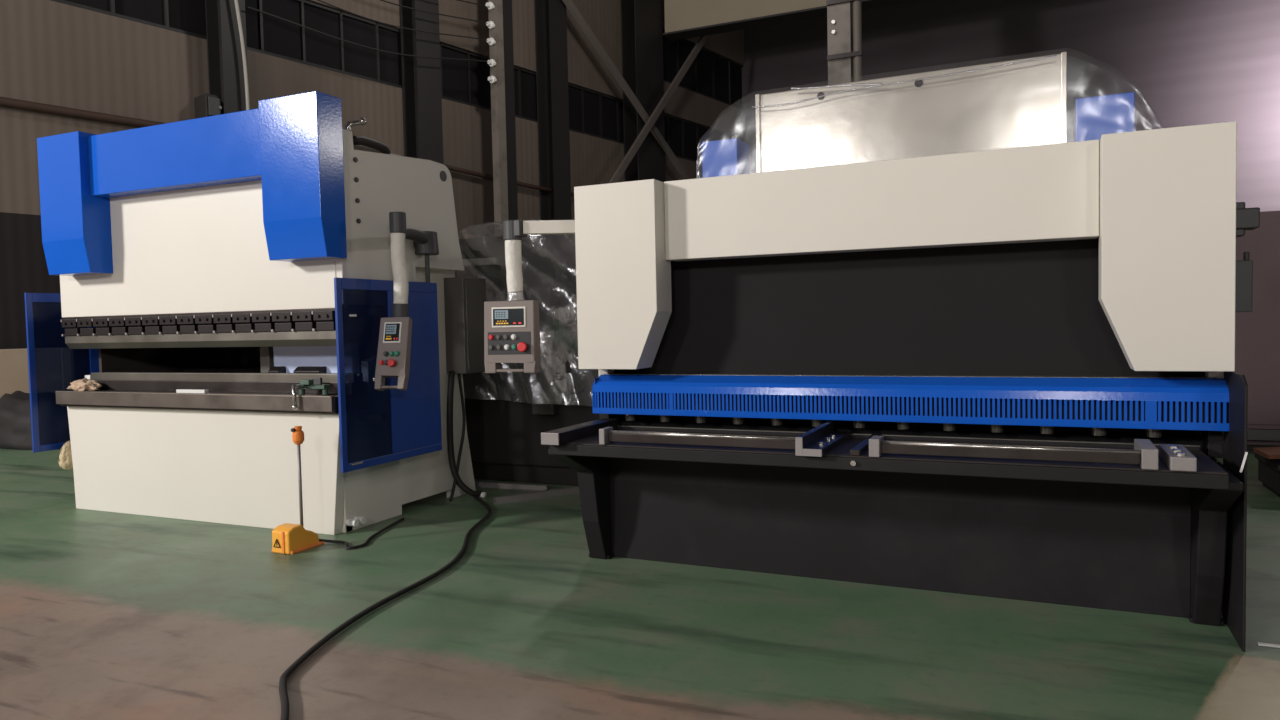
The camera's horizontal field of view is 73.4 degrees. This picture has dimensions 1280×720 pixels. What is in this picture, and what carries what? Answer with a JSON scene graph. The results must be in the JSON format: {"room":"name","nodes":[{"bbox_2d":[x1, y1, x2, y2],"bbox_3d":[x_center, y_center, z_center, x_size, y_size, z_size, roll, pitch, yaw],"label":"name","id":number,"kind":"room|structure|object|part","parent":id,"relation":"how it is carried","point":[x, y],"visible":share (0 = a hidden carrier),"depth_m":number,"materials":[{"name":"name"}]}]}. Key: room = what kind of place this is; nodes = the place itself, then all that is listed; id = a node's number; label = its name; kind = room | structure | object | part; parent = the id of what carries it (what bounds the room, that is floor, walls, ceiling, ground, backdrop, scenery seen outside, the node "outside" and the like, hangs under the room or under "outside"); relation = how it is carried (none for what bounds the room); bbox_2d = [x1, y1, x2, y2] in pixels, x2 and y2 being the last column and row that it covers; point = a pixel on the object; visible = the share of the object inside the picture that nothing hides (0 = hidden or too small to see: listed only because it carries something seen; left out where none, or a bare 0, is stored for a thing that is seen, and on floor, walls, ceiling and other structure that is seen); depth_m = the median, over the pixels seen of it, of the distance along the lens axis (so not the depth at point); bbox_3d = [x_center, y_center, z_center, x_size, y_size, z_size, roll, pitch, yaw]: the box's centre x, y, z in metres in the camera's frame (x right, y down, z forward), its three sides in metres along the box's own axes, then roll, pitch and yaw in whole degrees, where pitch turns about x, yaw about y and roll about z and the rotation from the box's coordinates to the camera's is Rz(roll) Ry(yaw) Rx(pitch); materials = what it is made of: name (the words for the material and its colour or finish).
{"room":"metal workshop","nodes":[
{"label":"metal workshop","id":0,"kind":"room"},
{"bbox_2d":[205,0,247,113],"bbox_3d":[-6.838,-5.233,14.249,0.560,12.200,0.580,1,3,37],"label":"steel column","id":1,"kind":"structure","parent":0,"point":[224,52],"depth_m":14.20,"materials":[{"name":"metal"}]},
{"bbox_2d":[234,0,249,109],"bbox_3d":[-6.593,-5.330,14.041,0.055,4.403,0.325,1,3,37],"label":"hanging cable","id":2,"kind":"object","parent":1,"relation":"hanging from","point":[235,1],"visible":0.66,"depth_m":14.12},
{"bbox_2d":[0,0,745,348],"bbox_3d":[-6.910,-5.308,14.861,0.254,12.300,35.500,1,3,37],"label":"wall","id":3,"kind":"structure","parent":0,"point":[52,52],"depth_m":14.24,"materials":[{"name":"metal"}]},
{"bbox_2d":[0,97,165,126],"bbox_3d":[-9.853,-3.514,10.543,0.119,0.140,8.901,1,3,37],"label":"pipe","id":4,"kind":"object","parent":3,"relation":"attached to","point":[9,102],"visible":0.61,"depth_m":12.58,"materials":[{"name":"red metal"}]},
{"bbox_2d":[51,0,206,38],"bbox_3d":[-8.351,-5.840,12.844,0.111,1.200,4.050,1,3,37],"label":"window","id":5,"kind":"structure","parent":3,"relation":"in","point":[188,17],"depth_m":13.76,"materials":[{"name":"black glass"}]},
{"bbox_2d":[194,94,221,118],"bbox_3d":[-7.072,-4.119,14.077,0.450,0.400,0.260,1,3,37],"label":"switch box","id":6,"kind":"object","parent":3,"relation":"attached to","point":[206,105],"visible":0.73,"depth_m":13.95,"materials":[{"name":"metal"}]},
{"bbox_3d":[-6.920,-4.117,13.963,0.030,0.300,0.200,1,3,37],"label":"lid","id":7,"kind":"part","parent":6,"relation":"part of","materials":[{"name":"grey plastic"}]},
{"bbox_2d":[245,0,401,87],"bbox_3d":[-5.941,-6.032,16.062,0.111,1.200,4.100,1,3,37],"label":"window","id":8,"kind":"structure","parent":3,"relation":"in","point":[266,34],"depth_m":16.14,"materials":[{"name":"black glass"}]},
{"bbox_2d":[440,42,537,121],"bbox_3d":[-3.547,-6.223,19.261,0.111,1.200,4.000,1,3,37],"label":"window","id":9,"kind":"structure","parent":3,"relation":"in","point":[466,82],"depth_m":19.14,"materials":[{"name":"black glass"}]},
{"bbox_2d":[568,83,623,143],"bbox_3d":[-1.257,-6.405,22.319,0.111,1.200,3.750,1,3,37],"label":"window","id":10,"kind":"structure","parent":3,"relation":"in","point":[592,113],"depth_m":22.48,"materials":[{"name":"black glass"}]},
{"bbox_2d":[664,113,711,162],"bbox_3d":[1.047,-6.588,25.398,0.111,1.200,4.050,1,3,37],"label":"window","id":11,"kind":"structure","parent":3,"relation":"in","point":[685,138],"depth_m":25.88,"materials":[{"name":"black glass"}]},
{"bbox_2d":[663,30,744,110],"bbox_3d":[1.716,-8.893,26.260,0.111,1.500,6.050,1,3,37],"label":"window","id":12,"kind":"structure","parent":3,"relation":"in","point":[715,76],"depth_m":26.74,"materials":[{"name":"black glass"}]},
{"bbox_2d":[712,128,743,140],"bbox_3d":[2.903,-6.736,27.877,0.110,1.200,2.250,1,3,37],"label":"window","id":13,"kind":"structure","parent":3,"relation":"in","point":[716,134],"depth_m":27.49,"materials":[{"name":"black glass"}]},
{"bbox_2d":[400,0,443,164],"bbox_3d":[-4.414,-5.426,17.487,0.560,12.200,0.760,1,3,37],"label":"steel column","id":14,"kind":"structure","parent":0,"point":[421,77],"depth_m":17.43,"materials":[{"name":"metal"}]},
{"bbox_2d":[534,0,571,219],"bbox_3d":[-2.049,-5.614,20.646,0.560,12.200,0.760,1,3,37],"label":"steel column","id":15,"kind":"structure","parent":0,"point":[550,15],"depth_m":20.60,"materials":[{"name":"metal"}]},
{"bbox_2d":[444,164,573,196],"bbox_3d":[-1.525,-4.192,21.650,0.120,0.350,9.303,1,3,37],"label":"pipe","id":16,"kind":"object","parent":15,"relation":"attached to","point":[452,168],"visible":0.38,"depth_m":19.08,"materials":[{"name":"red metal"}]},
{"bbox_2d":[0,448,1279,719],"bbox_3d":[-4.978,1.074,11.007,42.000,0.200,44.000,0,3,24],"label":"floor","id":17,"kind":"structure","parent":0,"point":[104,615],"depth_m":3.72,"materials":[{"name":"paint"}]},
{"bbox_2d":[0,348,29,397],"bbox_3d":[-8.855,0.465,11.190,0.630,1.170,2.450,1,3,37],"label":"crate","id":18,"kind":"object","parent":17,"relation":"on","point":[14,375],"visible":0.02,"depth_m":11.41,"materials":[{"name":"beige cardboard"}]},
{"bbox_2d":[0,391,58,449],"bbox_3d":[-7.498,0.711,10.639,2.002,0.663,0.834,0,3,24],"label":"heap","id":19,"kind":"object","parent":17,"relation":"on","point":[15,413],"visible":0.41,"depth_m":10.26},
{"bbox_2d":[24,91,486,534],"bbox_3d":[-2.797,-0.279,6.615,3.340,2.788,1.774,0,3,24],"label":"press brake","id":20,"kind":"object","parent":17,"relation":"on","point":[241,257],"depth_m":5.98,"materials":[{"name":"blue paint"}]},
{"bbox_2d":[58,440,72,469],"bbox_3d":[-4.453,0.743,6.714,0.130,0.230,0.164,0,3,24],"label":"cloth bag","id":21,"kind":"object","parent":20,"relation":"hanging from","point":[65,457],"visible":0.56,"depth_m":6.66,"materials":[{"name":"beige fabric"}]},
{"bbox_3d":[-4.153,-1.133,6.312,0.470,1.000,0.212,0,3,24],"label":"arm","id":22,"kind":"part","parent":20,"relation":"part of","materials":[{"name":"blue paint"}]},
{"bbox_2d":[67,378,102,390],"bbox_3d":[-4.260,0.185,6.581,0.388,0.097,0.148,0,3,24],"label":"rag","id":23,"kind":"object","parent":20,"relation":"on","point":[84,384],"visible":1,"depth_m":6.52,"materials":[{"name":"beige fabric"}]},
{"bbox_3d":[-3.172,0.222,6.081,0.285,0.025,0.035,0,3,24],"label":"plastic strip","id":24,"kind":"part","parent":20,"relation":"part of","materials":[{"name":"white plastic"}]},
{"bbox_3d":[-3.155,0.736,6.128,2.732,0.818,0.075,0,3,24],"label":"plate","id":25,"kind":"part","parent":20,"relation":"part of","materials":[{"name":"beige paint"}]},
{"bbox_3d":[-2.680,0.063,7.204,2.480,1.550,0.100,0,3,24],"label":"plate","id":26,"kind":"part","parent":20,"relation":"part of","materials":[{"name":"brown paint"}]},
{"bbox_3d":[-2.128,-1.139,5.419,0.480,1.000,0.212,0,3,24],"label":"arm","id":27,"kind":"part","parent":20,"relation":"part of","materials":[{"name":"blue paint"}]},
{"bbox_2d":[291,378,330,409],"bbox_3d":[-2.167,0.216,5.591,0.240,0.200,0.208,0,3,24],"label":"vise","id":28,"kind":"object","parent":20,"relation":"on","point":[315,383],"visible":1,"depth_m":5.58,"materials":[{"name":"green paint"}]},
{"bbox_3d":[-2.199,0.237,5.580,0.036,0.160,0.158,0,3,24],"label":"handle","id":29,"kind":"part","parent":28,"relation":"part of","materials":[{"name":"metal"}]},
{"bbox_3d":[-2.967,-1.079,6.559,2.480,0.800,0.900,0,3,24],"label":"oil tank","id":30,"kind":"part","parent":20,"relation":"part of","materials":[{"name":"black metal"}]},
{"bbox_3d":[-1.593,-0.178,5.515,0.095,0.113,0.037,-1,3,8],"label":"screen glass","id":31,"kind":"part","parent":20,"relation":"part of","materials":[{"name":"glass"}]},
{"bbox_3d":[-1.563,-0.591,5.582,0.110,0.475,0.096,0,3,24],"label":"wrapped post","id":32,"kind":"part","parent":20,"relation":"part of","materials":[{"name":"white plastic"}]},
{"bbox_3d":[-1.664,-0.947,6.069,0.060,1.120,1.326,0,3,24],"label":"plate","id":33,"kind":"part","parent":20,"relation":"part of","materials":[{"name":"beige paint"}]},
{"bbox_3d":[-1.686,0.205,6.310,0.060,1.800,1.484,0,3,24],"label":"frame","id":34,"kind":"part","parent":20,"relation":"part of","materials":[{"name":"beige paint"}]},
{"bbox_3d":[-1.517,-0.652,6.128,0.032,0.200,0.032,0,3,24],"label":"joint stem","id":35,"kind":"part","parent":20,"relation":"part of","materials":[{"name":"grey plastic"}]},
{"bbox_3d":[-1.280,-0.272,6.705,0.010,0.680,0.250,0,3,24],"label":"cabinet door","id":36,"kind":"part","parent":20,"relation":"part of","materials":[{"name":"grey paint"}]},
{"bbox_2d":[272,426,403,553],"bbox_3d":[-1.845,0.765,5.524,0.460,0.755,0.970,0,3,24],"label":"foot pedal","id":37,"kind":"object","parent":17,"relation":"on","point":[287,538],"visible":1,"depth_m":5.22,"materials":[{"name":"orange plastic"}]},
{"bbox_3d":[-2.082,0.780,5.260,0.018,0.560,0.018,0,3,24],"label":"stem","id":38,"kind":"part","parent":37,"relation":"part of","materials":[{"name":"metal"}]},
{"bbox_3d":[-1.739,1.118,5.610,0.336,0.038,0.761,0,3,24],"label":"cord","id":39,"kind":"part","parent":37,"relation":"part of","materials":[{"name":"black rubber"}]},
{"bbox_2d":[279,496,491,719],"bbox_3d":[-1.205,1.155,4.553,0.343,0.026,4.230,-1,2,0],"label":"power cable","id":40,"kind":"object","parent":17,"relation":"on","point":[283,694],"visible":1,"depth_m":3.93,"materials":[{"name":"black rubber"}]},
{"bbox_2d":[485,0,517,236],"bbox_3d":[-3.069,-5.507,18.677,0.427,12.200,0.800,1,3,37],"label":"column","id":41,"kind":"structure","parent":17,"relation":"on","point":[500,24],"depth_m":18.54,"materials":[{"name":"grey metal"}]},
{"bbox_2d":[247,7,486,61],"bbox_3d":[-4.868,-6.020,16.204,0.027,0.410,5.167,1,3,39],"label":"overhead wire","id":42,"kind":"object","parent":41,"relation":"attached to","point":[247,7],"visible":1,"depth_m":15.77,"materials":[{"name":"black rubber"}]},
{"bbox_2d":[318,0,486,39],"bbox_3d":[-4.878,-6.511,16.183,0.027,0.327,5.167,1,3,39],"label":"overhead wire","id":43,"kind":"object","parent":41,"relation":"attached to","point":[318,0],"visible":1,"depth_m":16.40,"materials":[{"name":"black rubber"}]},
{"bbox_2d":[380,0,485,23],"bbox_3d":[-4.888,-6.923,16.164,0.027,0.302,5.167,1,3,39],"label":"overhead wire","id":44,"kind":"object","parent":41,"relation":"attached to","point":[380,0],"visible":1,"depth_m":17.09,"materials":[{"name":"black rubber"}]},
{"bbox_2d":[457,0,485,6],"bbox_3d":[-4.896,-7.309,16.147,0.027,0.327,5.167,1,3,39],"label":"overhead wire","id":45,"kind":"object","parent":41,"relation":"attached to","point":[457,0],"visible":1,"depth_m":17.86,"materials":[{"name":"black rubber"}]},
{"bbox_2d":[477,481,549,489],"bbox_3d":[-1.052,1.039,7.085,0.651,0.040,0.050,0,3,20],"label":"bar","id":46,"kind":"object","parent":17,"relation":"on","point":[506,485],"visible":0.93,"depth_m":7.06,"materials":[{"name":"grey metal"}]},
{"bbox_2d":[458,234,599,485],"bbox_3d":[-0.714,-0.025,7.672,1.400,2.100,1.350,0,3,24],"label":"machine","id":47,"kind":"object","parent":17,"relation":"on","point":[507,413],"visible":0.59,"depth_m":7.19,"materials":[{"name":"black plastic"}]},
{"bbox_3d":[-1.375,-0.837,7.330,0.370,0.060,0.050,0,3,24],"label":"pale rail","id":48,"kind":"part","parent":47,"relation":"part of","materials":[{"name":"white metal"}]},
{"bbox_3d":[-0.804,-0.074,7.097,0.200,1.050,0.070,0,3,24],"label":"grey door","id":49,"kind":"part","parent":47,"relation":"part of","materials":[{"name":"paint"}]},
{"bbox_2d":[493,486,578,503],"bbox_3d":[-0.785,1.046,6.661,0.732,0.050,0.050,-3,3,-31],"label":"bar","id":50,"kind":"object","parent":17,"relation":"on","point":[574,489],"visible":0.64,"depth_m":6.63,"materials":[{"name":"grey metal"}]},
{"bbox_2d":[484,52,1259,651],"bbox_3d":[0.931,-0.232,4.675,4.020,2.700,1.928,0,3,25],"label":"machine","id":51,"kind":"object","parent":17,"relation":"on","point":[937,338],"visible":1,"depth_m":4.22,"materials":[{"name":"beige paint"}]},
{"bbox_3d":[-0.808,-0.264,5.270,0.199,0.103,0.009,-1,3,13],"label":"screen glass","id":52,"kind":"part","parent":51,"relation":"part of","materials":[{"name":"glass"}]},
{"bbox_3d":[-0.783,-0.558,5.346,0.112,0.392,0.103,0,3,25],"label":"wrapped post","id":53,"kind":"part","parent":51,"relation":"part of","materials":[{"name":"white plastic"}]},
{"bbox_2d":[503,220,574,240],"bbox_3d":[-0.449,-0.811,5.339,0.745,0.120,0.400,0,3,24],"label":"support arm","id":54,"kind":"object","parent":51,"relation":"attached to","point":[513,230],"depth_m":5.29,"materials":[{"name":"white metal"}]},
{"bbox_3d":[-0.450,0.395,4.293,0.102,0.060,0.010,0,3,25],"label":"arm","id":55,"kind":"part","parent":51,"relation":"part of","materials":[{"name":"metal"}]},
{"bbox_3d":[-0.059,0.764,5.289,0.105,0.700,1.750,0,3,25],"label":"leg plate","id":56,"kind":"part","parent":51,"relation":"part of","materials":[{"name":"black paint"}]},
{"bbox_3d":[-0.307,0.378,4.599,0.100,0.058,0.670,0,3,25],"label":"squaring arm","id":57,"kind":"part","parent":51,"relation":"part of","materials":[{"name":"metal"}]},
{"bbox_3d":[0.024,-0.408,5.502,0.062,0.980,1.180,0,3,25],"label":"frame","id":58,"kind":"part","parent":51,"relation":"part of","materials":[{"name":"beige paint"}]},
{"bbox_3d":[0.038,0.241,5.530,0.062,0.320,1.180,0,3,25],"label":"frame","id":59,"kind":"part","parent":51,"relation":"part of","materials":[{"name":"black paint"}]},
{"bbox_3d":[0.289,0.359,4.067,0.970,0.022,0.022,0,3,25],"label":"bar rail","id":60,"kind":"part","parent":51,"relation":"part of","materials":[{"name":"metal"}]},
{"bbox_3d":[0.739,0.381,3.761,0.117,0.082,0.008,0,3,25],"label":"arm","id":61,"kind":"part","parent":51,"relation":"part of","materials":[{"name":"metal"}]},
{"bbox_3d":[0.873,0.365,4.048,0.115,0.080,0.630,0,3,25],"label":"support arm","id":62,"kind":"part","parent":51,"relation":"part of","materials":[{"name":"metal"}]},
{"bbox_3d":[1.056,0.391,3.997,0.040,0.026,0.570,0,3,25],"label":"support arm","id":63,"kind":"part","parent":51,"relation":"part of","materials":[{"name":"metal"}]},
{"bbox_3d":[1.126,0.401,4.332,2.866,0.057,0.084,0,3,25],"label":"blade","id":64,"kind":"part","parent":51,"relation":"part of","materials":[{"name":"black paint"}]},
{"bbox_2d":[755,52,1066,172],"bbox_3d":[1.563,-1.260,4.992,1.635,0.700,0.755,0,3,24],"label":"hood","id":65,"kind":"object","parent":51,"relation":"attached to","point":[1019,102],"depth_m":4.64,"materials":[{"name":"metal"}]},
{"bbox_3d":[1.213,0.284,4.520,2.966,0.310,0.060,0,3,25],"label":"plate","id":66,"kind":"part","parent":51,"relation":"part of","materials":[{"name":"black paint"}]},
{"bbox_3d":[1.473,0.357,3.514,0.995,0.022,0.022,0,3,25],"label":"bar rail","id":67,"kind":"part","parent":51,"relation":"part of","materials":[{"name":"metal"}]},
{"bbox_3d":[2.751,0.237,4.263,0.055,0.320,1.180,0,3,25],"label":"frame","id":68,"kind":"part","parent":51,"relation":"part of","materials":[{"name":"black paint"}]},
{"bbox_3d":[2.736,-0.412,4.235,0.055,0.980,1.180,0,3,25],"label":"frame","id":69,"kind":"part","parent":51,"relation":"part of","materials":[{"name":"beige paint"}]},
{"bbox_3d":[2.598,0.760,4.047,0.100,0.700,1.750,0,3,25],"label":"leg plate","id":70,"kind":"part","parent":51,"relation":"part of","materials":[{"name":"black paint"}]},
{"bbox_2d":[1223,211,1279,450],"bbox_3d":[6.747,-0.273,7.897,2.530,2.250,0.700,0,3,24],"label":"wall","id":71,"kind":"structure","parent":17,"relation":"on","point":[1257,332],"depth_m":8.01,"materials":[{"name":"purple paint"}]},
{"bbox_3d":[6.646,0.696,7.665,2.530,0.100,0.100,0,3,24],"label":"bumper rail","id":72,"kind":"part","parent":71,"relation":"part of","materials":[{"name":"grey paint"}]},
{"bbox_2d":[1255,453,1279,496],"bbox_3d":[5.048,0.842,6.134,0.960,0.250,0.640,0,3,24],"label":"bin","id":73,"kind":"object","parent":17,"relation":"on","point":[1268,469],"visible":0.82,"depth_m":6.27,"materials":[{"name":"brown paint"}]},
{"bbox_2d":[1253,447,1279,458],"bbox_3d":[5.002,0.623,6.006,1.101,0.130,0.350,0,3,21],"label":"board","id":74,"kind":"object","parent":73,"relation":"on","point":[1267,452],"visible":1,"depth_m":6.17,"materials":[{"name":"brown wood"}]},
{"bbox_2d":[1257,642,1279,647],"bbox_3d":[2.518,1.136,3.415,0.100,0.008,0.016,0,3,24],"label":"paper strip","id":75,"kind":"object","parent":17,"relation":"on","point":[1258,643],"visible":1,"depth_m":3.42,"materials":[{"name":"white paper"}]},
{"bbox_2d":[621,0,665,181],"bbox_3d":[0.166,-5.791,23.604,0.560,12.200,1.410,1,3,37],"label":"steel column","id":76,"kind":"structure","parent":0,"point":[641,20],"depth_m":23.38,"materials":[{"name":"metal"}]},
{"bbox_2d":[562,0,689,179],"bbox_3d":[-0.338,-7.025,22.313,0.100,4.138,5.649,1,3,37],"label":"diagonal brace","id":77,"kind":"object","parent":76,"relation":"attached to","point":[570,5],"visible":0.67,"depth_m":22.09,"materials":[{"name":"metal"}]},
{"bbox_2d":[608,35,708,182],"bbox_3d":[0.975,-7.670,23.825,0.100,6.816,6.424,1,3,37],"label":"diagonal brace","id":78,"kind":"object","parent":76,"relation":"attached to","point":[659,108],"visible":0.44,"depth_m":23.10,"materials":[{"name":"metal"}]},
{"bbox_2d":[663,0,919,40],"bbox_3d":[9.403,-9.693,20.069,18.950,1.400,0.600,0,3,24],"label":"girder","id":79,"kind":"object","parent":76,"relation":"attached to","point":[684,19],"visible":1,"depth_m":22.99,"materials":[{"name":"metal"}]},
{"bbox_2d":[826,0,861,84],"bbox_3d":[4.224,-5.617,17.547,0.690,12.200,0.460,0,3,24],"label":"steel column","id":80,"kind":"structure","parent":0,"point":[844,17],"depth_m":17.37,"materials":[{"name":"grey metal"}]},
{"bbox_2d":[742,0,1279,211],"bbox_3d":[14.753,-6.104,22.343,26.300,12.300,0.254,0,3,30],"label":"wall","id":81,"kind":"structure","parent":0,"point":[1184,62],"depth_m":23.25,"materials":[{"name":"white metal"}]}
]}

